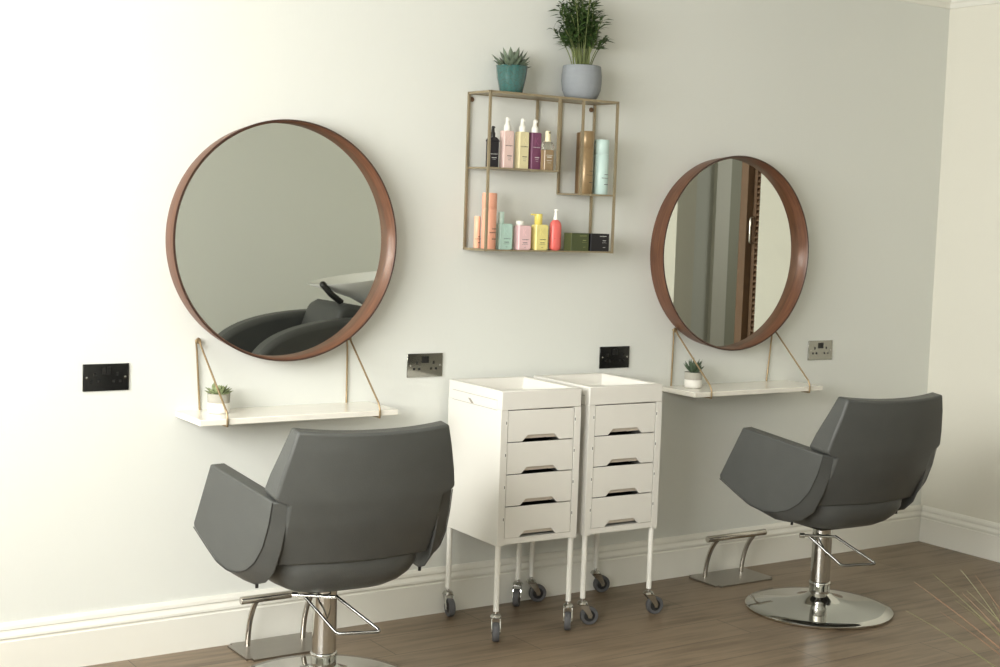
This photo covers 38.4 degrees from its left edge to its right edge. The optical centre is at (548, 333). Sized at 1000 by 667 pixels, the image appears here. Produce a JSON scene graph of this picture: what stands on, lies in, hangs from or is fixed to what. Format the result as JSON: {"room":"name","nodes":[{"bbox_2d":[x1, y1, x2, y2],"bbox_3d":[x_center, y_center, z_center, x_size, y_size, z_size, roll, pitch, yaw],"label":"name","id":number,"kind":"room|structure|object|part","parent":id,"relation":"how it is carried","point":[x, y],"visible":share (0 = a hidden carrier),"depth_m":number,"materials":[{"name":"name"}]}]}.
{"room":"salon","nodes":[
{"label":"salon","id":0,"kind":"room"},
{"bbox_2d":[0,0,949,622],"bbox_3d":[-0.741,-0.261,5.013,6.402,2.600,0.120,-1,6,-35],"label":"wall","id":1,"kind":"structure","parent":0,"point":[106,106],"depth_m":5.12,"materials":[{"name":"paint"}]},
{"bbox_2d":[82,363,128,391],"bbox_3d":[-1.397,0.138,4.522,0.146,0.086,0.009,-1,6,-35],"label":"wall socket","id":2,"kind":"object","parent":1,"relation":"attached to","point":[114,376],"visible":1,"depth_m":4.52,"materials":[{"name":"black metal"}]},
{"bbox_2d":[102,367,105,374],"bbox_3d":[-1.400,0.118,4.515,0.012,0.024,0.004,-1,6,-35],"label":"switch","id":3,"kind":"object","parent":2,"relation":"attached to","point":[103,368],"depth_m":4.51,"materials":[{"name":"black plastic"}]},
{"bbox_2d":[107,367,110,374],"bbox_3d":[-1.389,0.117,4.523,0.012,0.024,0.004,-1,6,-35],"label":"switch","id":4,"kind":"object","parent":2,"relation":"attached to","point":[108,368],"depth_m":4.52,"materials":[{"name":"black plastic"}]},
{"bbox_2d":[165,119,396,360],"bbox_3d":[-0.881,-0.309,4.779,0.800,0.800,0.092,-1,6,-35],"label":"round mirror","id":5,"kind":"object","parent":1,"relation":"attached to","point":[281,237],"visible":1,"depth_m":4.78,"materials":[{"name":"brown wood"}]},
{"bbox_2d":[176,337,397,426],"bbox_3d":[-0.858,0.150,4.766,0.704,0.268,0.226,-1,6,-35],"label":"shelf","id":6,"kind":"object","parent":1,"relation":"attached to","point":[248,415],"visible":0.85,"depth_m":4.72,"materials":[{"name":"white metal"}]},
{"bbox_2d":[205,383,233,413],"bbox_3d":[-1.072,0.209,4.657,0.090,0.098,0.101,-1,6,-35],"label":"potted succulent","id":7,"kind":"object","parent":6,"relation":"on","point":[214,404],"visible":0.8,"depth_m":4.63,"materials":[{"name":"white ceramic"}]},
{"bbox_2d":[207,393,229,403],"bbox_3d":[-1.072,0.209,4.658,0.073,0.030,0.073,-1,6,-35],"label":"pot","id":8,"kind":"object","parent":7,"relation":"on","point":[212,398],"depth_m":4.63,"materials":[{"name":"white ceramic"}]},
{"bbox_2d":[207,402,229,413],"bbox_3d":[-1.073,0.241,4.660,0.072,0.034,0.072,-1,6,-35],"label":"pot","id":9,"kind":"object","parent":7,"relation":"on","point":[212,407],"depth_m":4.63,"materials":[{"name":"white ceramic"}]},
{"bbox_2d":[407,353,442,377],"bbox_3d":[-0.447,0.115,5.181,0.146,0.086,0.009,-1,6,-35],"label":"wall socket","id":10,"kind":"object","parent":1,"relation":"attached to","point":[421,364],"visible":1,"depth_m":5.18,"materials":[{"name":"grey metal"}]},
{"bbox_2d":[0,505,921,666],"bbox_3d":[-0.741,0.955,5.062,6.112,0.170,0.021,-1,6,-35],"label":"baseboard","id":11,"kind":"structure","parent":1,"relation":"attached to","point":[82,639],"depth_m":5.19,"materials":[{"name":"paint"}]},
{"bbox_2d":[463,90,618,252],"bbox_3d":[-0.024,-0.589,5.308,0.574,0.570,0.155,-1,6,-35],"label":"display rack","id":12,"kind":"object","parent":1,"relation":"attached to","point":[495,93],"visible":0.96,"depth_m":5.25,"materials":[{"name":"gold metal"}]},
{"bbox_2d":[473,216,480,247],"bbox_3d":[-0.259,-0.366,5.190,0.031,0.118,0.024,-1,6,-35],"label":"bottle","id":13,"kind":"object","parent":12,"relation":"on","point":[477,219],"visible":0.98,"depth_m":5.18,"materials":[{"name":"orange"}]},
{"bbox_2d":[481,193,496,248],"bbox_3d":[-0.215,-0.406,5.173,0.054,0.203,0.055,-1,6,-35],"label":"bottle","id":14,"kind":"object","parent":12,"relation":"on","point":[492,212],"visible":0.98,"depth_m":5.15,"materials":[{"name":"orange plastic"}]},
{"bbox_2d":[485,126,499,166],"bbox_3d":[-0.202,-0.674,5.165,0.048,0.149,0.026,-1,6,-35],"label":"spray bottle","id":15,"kind":"object","parent":12,"relation":"on","point":[494,151],"visible":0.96,"depth_m":5.16,"materials":[{"name":"black plastic"}]},
{"bbox_2d":[496,212,512,249],"bbox_3d":[-0.162,-0.375,5.223,0.059,0.137,0.037,-1,6,-35],"label":"bottle","id":16,"kind":"object","parent":12,"relation":"on","point":[504,232],"visible":1,"depth_m":5.21,"materials":[{"name":"green plastic"}]},
{"bbox_2d":[499,117,513,167],"bbox_3d":[-0.151,-0.692,5.199,0.044,0.183,0.033,-1,6,-35],"label":"spray bottle","id":17,"kind":"object","parent":12,"relation":"on","point":[506,135],"visible":0.98,"depth_m":5.19,"materials":[{"name":"pink plastic"}]},
{"bbox_2d":[493,47,531,92],"bbox_3d":[-0.135,-0.952,5.191,0.151,0.164,0.146,-1,6,-35],"label":"potted succulent","id":18,"kind":"object","parent":12,"relation":"on","point":[511,71],"visible":0.84,"depth_m":5.15,"materials":[{"name":"teal ceramic"}]},
{"bbox_2d":[496,64,527,92],"bbox_3d":[-0.134,-0.920,5.191,0.118,0.100,0.118,-1,6,-35],"label":"pot","id":19,"kind":"object","parent":18,"relation":"on","point":[510,77],"depth_m":5.15,"materials":[{"name":"teal ceramic"}]},
{"bbox_2d":[469,167,558,171],"bbox_3d":[-0.129,-0.599,5.233,0.300,0.006,0.151,-1,6,-35],"label":"shelf","id":20,"kind":"object","parent":12,"relation":"attached to","point":[487,169],"depth_m":5.18,"materials":[{"name":"gold metal"}]},
{"bbox_2d":[514,119,528,168],"bbox_3d":[-0.097,-0.693,5.236,0.044,0.183,0.033,-1,6,-35],"label":"spray bottle","id":21,"kind":"object","parent":12,"relation":"on","point":[521,137],"visible":0.99,"depth_m":5.22,"materials":[{"name":"yellow plastic"}]},
{"bbox_2d":[513,221,530,249],"bbox_3d":[-0.096,-0.361,5.270,0.060,0.106,0.037,-1,6,-35],"label":"bottle","id":22,"kind":"object","parent":12,"relation":"on","point":[522,234],"visible":1,"depth_m":5.25,"materials":[{"name":"pink plastic"}]},
{"bbox_2d":[528,120,541,169],"bbox_3d":[-0.052,-0.694,5.267,0.044,0.183,0.033,-1,6,-35],"label":"spray bottle","id":23,"kind":"object","parent":12,"relation":"on","point":[534,157],"visible":0.99,"depth_m":5.25,"materials":[{"name":"purple plastic"}]},
{"bbox_3d":[-0.045,-0.740,5.364,0.008,0.264,0.008,-1,6,-35],"label":"divider post","id":24,"kind":"part","parent":12,"relation":"part of","materials":[{"name":"gold metal"}]},
{"bbox_2d":[531,214,547,249],"bbox_3d":[-0.036,-0.376,5.309,0.070,0.134,0.037,-1,6,-35],"label":"pump bottle","id":25,"kind":"object","parent":12,"relation":"on","point":[539,232],"visible":1,"depth_m":5.29,"materials":[{"name":"yellow plastic"}]},
{"bbox_3d":[-0.013,-0.869,5.284,0.557,0.004,0.136,-1,6,-35],"label":"panel","id":26,"kind":"part","parent":12,"relation":"part of","materials":[{"name":"gold metal"}]},
{"bbox_2d":[540,131,553,169],"bbox_3d":[-0.004,-0.672,5.261,0.045,0.143,0.028,-1,6,-35],"label":"bottle","id":27,"kind":"object","parent":12,"relation":"on","point":[547,152],"visible":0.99,"depth_m":5.25,"materials":[{"name":"beige plastic"}]},
{"bbox_2d":[549,209,561,249],"bbox_3d":[0.026,-0.387,5.349,0.046,0.154,0.033,-1,6,-35],"label":"pump bottle","id":28,"kind":"object","parent":12,"relation":"on","point":[555,226],"visible":1,"depth_m":5.34,"materials":[{"name":"red plastic"}]},
{"bbox_3d":[0.037,-0.727,5.245,0.008,0.264,0.008,-1,6,-35],"label":"divider post","id":29,"kind":"part","parent":12,"relation":"part of","materials":[{"name":"gold metal"}]},
{"bbox_3d":[0.042,-0.702,5.429,0.008,0.344,0.008,-1,6,-35],"label":"divider post","id":30,"kind":"part","parent":12,"relation":"part of","materials":[{"name":"gold metal"}]},
{"bbox_2d":[563,233,588,250],"bbox_3d":[0.104,-0.343,5.377,0.080,0.067,0.050,-1,6,-35],"label":"product box","id":31,"kind":"object","parent":12,"relation":"on","point":[572,241],"visible":1,"depth_m":5.36,"materials":[{"name":"green cardboard"}]},
{"bbox_2d":[574,132,579,192],"bbox_3d":[0.125,-0.648,5.455,0.043,0.232,0.044,-1,6,-35],"label":"aerosol can","id":32,"kind":"object","parent":12,"relation":"on","point":[578,133],"visible":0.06,"depth_m":5.44,"materials":[{"name":"gold metal"}]},
{"bbox_2d":[546,0,613,99],"bbox_3d":[0.132,-1.081,5.323,0.272,0.418,0.215,-1,6,-35],"label":"potted palm","id":33,"kind":"object","parent":12,"relation":"on","point":[579,79],"visible":0.99,"depth_m":5.31,"materials":[{"name":"plant"}]},
{"bbox_2d":[561,64,601,99],"bbox_3d":[0.123,-0.938,5.365,0.152,0.126,0.152,-1,6,-35],"label":"pot","id":34,"kind":"object","parent":33,"relation":"on","point":[577,80],"depth_m":5.30,"materials":[{"name":"white ceramic"}]},
{"bbox_3d":[0.124,-0.689,5.310,0.008,0.344,0.008,-1,6,-35],"label":"divider post","id":35,"kind":"part","parent":12,"relation":"part of","materials":[{"name":"gold metal"}]},
{"bbox_2d":[557,193,613,196],"bbox_3d":[0.139,-0.525,5.427,0.158,0.006,0.151,-1,6,-35],"label":"shelf","id":36,"kind":"object","parent":12,"relation":"attached to","point":[576,194],"depth_m":5.38,"materials":[{"name":"gold metal"}]},
{"bbox_2d":[578,131,594,193],"bbox_3d":[0.142,-0.644,5.402,0.055,0.235,0.056,-1,6,-35],"label":"aerosol can","id":37,"kind":"object","parent":12,"relation":"on","point":[588,154],"visible":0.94,"depth_m":5.38,"materials":[{"name":"gold metal"}]},
{"bbox_2d":[588,233,608,250],"bbox_3d":[0.180,-0.345,5.430,0.086,0.067,0.050,-1,6,-35],"label":"product box","id":38,"kind":"object","parent":12,"relation":"on","point":[597,242],"visible":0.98,"depth_m":5.41,"materials":[{"name":"black cardboard"}]},
{"bbox_2d":[592,139,608,194],"bbox_3d":[0.199,-0.632,5.445,0.058,0.207,0.059,-1,6,-35],"label":"aerosol can","id":39,"kind":"object","parent":12,"relation":"on","point":[601,147],"visible":0.98,"depth_m":5.42,"materials":[{"name":"teal metal"}]},
{"bbox_2d":[599,346,629,368],"bbox_3d":[0.262,0.094,5.671,0.146,0.086,0.009,-1,6,-35],"label":"wall socket","id":40,"kind":"object","parent":1,"relation":"attached to","point":[612,356],"visible":1,"depth_m":5.67,"materials":[{"name":"black metal"}]},
{"bbox_2d":[650,156,808,350],"bbox_3d":[0.754,-0.331,5.915,0.800,0.800,0.092,-1,6,-35],"label":"round mirror","id":41,"kind":"object","parent":1,"relation":"attached to","point":[729,249],"visible":1,"depth_m":5.92,"materials":[{"name":"brown wood"}]},
{"bbox_2d":[662,328,822,398],"bbox_3d":[0.813,0.112,5.924,0.707,0.268,0.226,-1,6,-35],"label":"shelf","id":42,"kind":"object","parent":1,"relation":"attached to","point":[708,390],"visible":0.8,"depth_m":5.87,"materials":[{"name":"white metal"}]},
{"bbox_2d":[684,359,703,388],"bbox_3d":[0.588,0.159,5.804,0.085,0.122,0.083,3,5,8],"label":"potted succulent","id":43,"kind":"object","parent":42,"relation":"on","point":[693,377],"visible":0.96,"depth_m":5.78,"materials":[{"name":"white ceramic"}]},
{"bbox_2d":[684,371,701,379],"bbox_3d":[0.588,0.171,5.808,0.073,0.030,0.073,-1,6,-35],"label":"pot","id":44,"kind":"object","parent":43,"relation":"on","point":[689,375],"depth_m":5.78,"materials":[{"name":"white ceramic"}]},
{"bbox_2d":[684,379,701,388],"bbox_3d":[0.586,0.203,5.811,0.072,0.034,0.072,-1,6,-35],"label":"pot","id":45,"kind":"object","parent":43,"relation":"on","point":[688,383],"depth_m":5.78,"materials":[{"name":"white ceramic"}]},
{"bbox_2d":[807,340,832,359],"bbox_3d":[1.200,0.074,6.322,0.146,0.086,0.009,-1,6,-35],"label":"wall socket","id":46,"kind":"object","parent":1,"relation":"attached to","point":[822,349],"visible":1,"depth_m":6.32,"materials":[{"name":"grey metal"}]},
{"bbox_2d":[897,0,950,8],"bbox_3d":[-0.635,-1.491,4.829,6.112,0.112,0.080,-1,6,-35],"label":"trim","id":47,"kind":"structure","parent":1,"relation":"attached to","point":[945,4],"depth_m":6.53,"materials":[{"name":"paint"}]},
{"bbox_2d":[83,541,999,666],"bbox_3d":[1.839,1.304,3.667,9.050,0.100,5.600,-1,6,-35],"label":"floor","id":48,"kind":"structure","parent":0,"point":[698,624],"depth_m":5.17,"materials":[{"name":"brown wood"}]},
{"bbox_2d":[227,590,312,661],"bbox_3d":[-0.891,0.957,4.811,0.324,0.196,0.200,-1,6,-35],"label":"footrest","id":49,"kind":"object","parent":48,"relation":"on","point":[298,643],"visible":0.8,"depth_m":4.78,"materials":[{"name":"silver metal"}]},
{"bbox_3d":[-0.987,0.963,4.765,0.018,0.177,0.082,-1,6,-35],"label":"leg","id":50,"kind":"part","parent":49,"relation":"part of","materials":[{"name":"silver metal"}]},
{"bbox_3d":[-0.899,1.052,4.817,0.315,0.006,0.200,-1,6,-35],"label":"plate","id":51,"kind":"part","parent":49,"relation":"part of","materials":[{"name":"silver metal"}]},
{"bbox_3d":[-0.822,0.959,4.880,0.018,0.177,0.082,-1,6,-35],"label":"leg","id":52,"kind":"part","parent":49,"relation":"part of","materials":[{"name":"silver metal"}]},
{"bbox_2d":[193,421,453,666],"bbox_3d":[-0.659,0.667,4.365,0.712,0.865,0.661,-1,6,-31],"label":"salon chair","id":53,"kind":"object","parent":48,"relation":"on","point":[336,510],"visible":1,"depth_m":4.13,"materials":[{"name":"leather"}]},
{"bbox_3d":[-0.907,0.567,4.206,0.045,0.328,0.514,-2,6,-39],"label":"armrest","id":54,"kind":"part","parent":53,"relation":"part of","materials":[{"name":"grey leather"}]},
{"bbox_3d":[-0.713,0.802,4.379,0.140,0.019,0.020,2,5,1],"label":"pivot rod","id":55,"kind":"part","parent":53,"relation":"part of","materials":[{"name":"silver metal"}]},
{"bbox_3d":[-0.634,0.854,4.343,0.259,0.106,0.066,4,5,22],"label":"pump lever","id":56,"kind":"part","parent":53,"relation":"part of","materials":[{"name":"silver metal"}]},
{"bbox_3d":[-0.547,0.460,4.171,0.557,0.411,0.254,-1,6,-31],"label":"backrest","id":57,"kind":"part","parent":53,"relation":"part of","materials":[{"name":"grey leather"}]},
{"bbox_3d":[-0.403,0.560,4.506,0.045,0.328,0.514,0,5,-22],"label":"armrest","id":58,"kind":"part","parent":53,"relation":"part of","materials":[{"name":"grey leather"}]},
{"bbox_2d":[442,376,581,641],"bbox_3d":[-0.134,0.615,5.168,0.364,0.872,0.419,-1,6,-33],"label":"trolley","id":59,"kind":"object","parent":48,"relation":"on","point":[515,440],"visible":1,"depth_m":5.05,"materials":[{"name":"white plastic"}]},
{"bbox_3d":[-0.365,0.821,5.263,0.020,0.232,0.020,-1,6,-33],"label":"leg","id":60,"kind":"part","parent":59,"relation":"part of","materials":[{"name":"white metal"}]},
{"bbox_2d":[452,390,496,409],"bbox_3d":[-0.262,0.233,5.062,0.001,0.032,0.311,-1,6,-33],"label":"shelf","id":61,"kind":"object","parent":59,"relation":"attached to","point":[468,399],"depth_m":5.06,"materials":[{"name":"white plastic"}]},
{"bbox_3d":[-0.179,0.852,4.980,0.020,0.232,0.020,-1,6,-33],"label":"leg","id":62,"kind":"part","parent":59,"relation":"part of","materials":[{"name":"white metal"}]},
{"bbox_2d":[449,376,581,410],"bbox_3d":[-0.122,0.212,5.152,0.331,0.066,0.371,-1,6,-33],"label":"tray","id":63,"kind":"object","parent":59,"relation":"on","point":[516,393],"depth_m":5.06,"materials":[{"name":"white plastic"}]},
{"bbox_3d":[-0.111,0.816,5.430,0.020,0.232,0.020,-1,6,-33],"label":"leg","id":64,"kind":"part","parent":59,"relation":"part of","materials":[{"name":"white metal"}]},
{"bbox_3d":[-0.043,0.692,5.046,0.162,0.016,0.004,-1,6,-33],"label":"finger pull","id":65,"kind":"part","parent":59,"relation":"part of","materials":[{"name":"white metal"}]},
{"bbox_3d":[-0.039,0.655,5.038,0.273,0.109,0.007,-1,6,-33],"label":"drawer","id":66,"kind":"part","parent":59,"relation":"part of","materials":[{"name":"white plastic"}]},
{"bbox_3d":[-0.039,0.580,5.037,0.162,0.016,0.004,-1,6,-33],"label":"finger pull","id":67,"kind":"part","parent":59,"relation":"part of","materials":[{"name":"white metal"}]},
{"bbox_3d":[-0.035,0.543,5.029,0.273,0.109,0.007,-1,6,-33],"label":"drawer","id":68,"kind":"part","parent":59,"relation":"part of","materials":[{"name":"white plastic"}]},
{"bbox_3d":[-0.030,0.431,5.019,0.273,0.109,0.007,-1,6,-33],"label":"drawer","id":69,"kind":"part","parent":59,"relation":"part of","materials":[{"name":"white plastic"}]},
{"bbox_3d":[-0.035,0.468,5.027,0.162,0.016,0.004,-1,6,-33],"label":"finger pull","id":70,"kind":"part","parent":59,"relation":"part of","materials":[{"name":"white metal"}]},
{"bbox_3d":[-0.026,0.319,5.009,0.273,0.109,0.007,-1,6,-33],"label":"drawer","id":71,"kind":"part","parent":59,"relation":"part of","materials":[{"name":"white plastic"}]},
{"bbox_3d":[-0.031,0.356,5.018,0.162,0.016,0.004,-1,6,-33],"label":"finger pull","id":72,"kind":"part","parent":59,"relation":"part of","materials":[{"name":"white metal"}]},
{"bbox_3d":[0.075,0.847,5.147,0.020,0.232,0.020,-1,6,-33],"label":"leg","id":73,"kind":"part","parent":59,"relation":"part of","materials":[{"name":"white metal"}]},
{"bbox_2d":[526,373,662,624],"bbox_3d":[0.187,0.607,5.406,0.385,0.872,0.391,-1,6,-34],"label":"trolley","id":74,"kind":"object","parent":48,"relation":"on","point":[620,428],"visible":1,"depth_m":5.24,"materials":[{"name":"white plastic"}]},
{"bbox_3d":[-0.062,0.814,5.473,0.020,0.232,0.020,-1,6,-34],"label":"leg","id":75,"kind":"part","parent":74,"relation":"part of","materials":[{"name":"white metal"}]},
{"bbox_2d":[581,395,584,404],"bbox_3d":[0.043,0.226,5.274,0.002,0.032,0.311,-1,6,-34],"label":"shelf","id":76,"kind":"object","parent":74,"relation":"attached to","point":[582,397],"depth_m":5.15,"materials":[{"name":"white"}]},
{"bbox_3d":[0.128,0.845,5.193,0.020,0.232,0.020,-1,6,-34],"label":"leg","id":77,"kind":"part","parent":74,"relation":"part of","materials":[{"name":"white metal"}]},
{"bbox_3d":[0.191,0.809,5.643,0.020,0.232,0.020,-1,6,-34],"label":"leg","id":78,"kind":"part","parent":74,"relation":"part of","materials":[{"name":"white metal"}]},
{"bbox_2d":[533,373,662,404],"bbox_3d":[0.182,0.205,5.365,0.331,0.066,0.371,-1,6,-34],"label":"tray","id":79,"kind":"object","parent":74,"relation":"on","point":[597,388],"depth_m":5.26,"materials":[{"name":"white plastic"}]},
{"bbox_3d":[0.263,0.685,5.260,0.162,0.016,0.004,-1,6,-34],"label":"finger pull","id":80,"kind":"part","parent":74,"relation":"part of","materials":[{"name":"white metal"}]},
{"bbox_3d":[0.267,0.648,5.252,0.273,0.109,0.007,-1,6,-34],"label":"drawer","id":81,"kind":"part","parent":74,"relation":"part of","materials":[{"name":"white plastic"}]},
{"bbox_3d":[0.271,0.536,5.242,0.273,0.109,0.007,-1,6,-34],"label":"drawer","id":82,"kind":"part","parent":74,"relation":"part of","materials":[{"name":"white plastic"}]},
{"bbox_3d":[0.267,0.573,5.250,0.162,0.016,0.004,-1,6,-34],"label":"finger pull","id":83,"kind":"part","parent":74,"relation":"part of","materials":[{"name":"white metal"}]},
{"bbox_3d":[0.271,0.461,5.241,0.162,0.016,0.004,-1,6,-34],"label":"finger pull","id":84,"kind":"part","parent":74,"relation":"part of","materials":[{"name":"white metal"}]},
{"bbox_3d":[0.275,0.424,5.233,0.273,0.109,0.007,-1,6,-34],"label":"drawer","id":85,"kind":"part","parent":74,"relation":"part of","materials":[{"name":"white plastic"}]},
{"bbox_3d":[0.275,0.349,5.231,0.162,0.016,0.004,-1,6,-34],"label":"finger pull","id":86,"kind":"part","parent":74,"relation":"part of","materials":[{"name":"white metal"}]},
{"bbox_3d":[0.279,0.312,5.223,0.273,0.109,0.007,-1,6,-34],"label":"drawer","id":87,"kind":"part","parent":74,"relation":"part of","materials":[{"name":"white plastic"}]},
{"bbox_3d":[0.380,0.840,5.363,0.020,0.232,0.020,-1,6,-34],"label":"leg","id":88,"kind":"part","parent":74,"relation":"part of","materials":[{"name":"white metal"}]},
{"bbox_2d":[689,529,771,587],"bbox_3d":[0.765,0.920,5.952,0.324,0.196,0.200,-1,6,-35],"label":"footrest","id":89,"kind":"object","parent":48,"relation":"on","point":[741,575],"visible":1,"depth_m":5.93,"materials":[{"name":"silver metal"}]},
{"bbox_3d":[0.669,0.926,5.906,0.018,0.177,0.082,-1,6,-35],"label":"leg","id":90,"kind":"part","parent":89,"relation":"part of","materials":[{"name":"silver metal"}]},
{"bbox_3d":[0.758,1.015,5.958,0.315,0.006,0.200,-1,6,-35],"label":"plate","id":91,"kind":"part","parent":89,"relation":"part of","materials":[{"name":"silver metal"}]},
{"bbox_3d":[0.835,0.922,6.021,0.018,0.177,0.082,-1,6,-35],"label":"leg","id":92,"kind":"part","parent":89,"relation":"part of","materials":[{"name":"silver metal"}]},
{"bbox_2d":[719,392,942,629],"bbox_3d":[1.083,0.633,5.451,0.712,0.875,0.661,-1,6,-31],"label":"salon chair","id":93,"kind":"object","parent":48,"relation":"on","point":[868,460],"visible":1,"depth_m":5.25,"materials":[{"name":"leather"}]},
{"bbox_3d":[0.836,0.528,5.289,0.045,0.328,0.514,-2,6,-40],"label":"armrest","id":94,"kind":"part","parent":93,"relation":"part of","materials":[{"name":"grey leather"}]},
{"bbox_3d":[1.029,0.773,5.465,0.140,0.019,0.020,2,5,1],"label":"pivot rod","id":95,"kind":"part","parent":93,"relation":"part of","materials":[{"name":"silver metal"}]},
{"bbox_3d":[1.054,0.723,5.500,0.170,0.023,0.170,-1,6,-31],"label":"mounting plate","id":96,"kind":"part","parent":93,"relation":"part of","materials":[{"name":"black metal"}]},
{"bbox_3d":[1.109,0.824,5.430,0.259,0.106,0.066,4,5,22],"label":"pump lever","id":97,"kind":"part","parent":93,"relation":"part of","materials":[{"name":"silver metal"}]},
{"bbox_3d":[1.196,0.420,5.258,0.557,0.411,0.254,-1,6,-31],"label":"backrest","id":98,"kind":"part","parent":93,"relation":"part of","materials":[{"name":"grey leather"}]},
{"bbox_3d":[1.338,0.520,5.593,0.045,0.328,0.514,0,5,-23],"label":"armrest","id":99,"kind":"part","parent":93,"relation":"part of","materials":[{"name":"grey leather"}]},
{"bbox_2d":[907,570,999,666],"bbox_3d":[1.372,0.928,3.622,0.770,0.621,0.666,-1,6,-35],"label":"potted grass","id":100,"kind":"object","parent":48,"relation":"on","point":[961,570],"depth_m":3.64,"materials":[{"name":"grey plant"}]},
{"bbox_2d":[921,3,999,523],"bbox_3d":[3.373,-0.074,4.581,0.140,2.600,5.300,-1,6,-35],"label":"wall","id":101,"kind":"structure","parent":0,"point":[963,478],"depth_m":6.54,"materials":[{"name":"beige paint"}]},
{"bbox_2d":[919,505,999,562],"bbox_3d":[2.128,0.957,6.269,0.021,0.170,1.270,-1,6,-35],"label":"baseboard","id":102,"kind":"structure","parent":101,"relation":"attached to","point":[965,534],"depth_m":6.59,"materials":[{"name":"paint"}]},
{"bbox_2d":[950,0,999,8],"bbox_3d":[3.328,-1.311,4.413,0.080,0.112,5.300,-1,6,-35],"label":"trim","id":103,"kind":"structure","parent":101,"relation":"attached to","point":[954,4],"depth_m":6.50,"materials":[{"name":"paint"}]}
]}

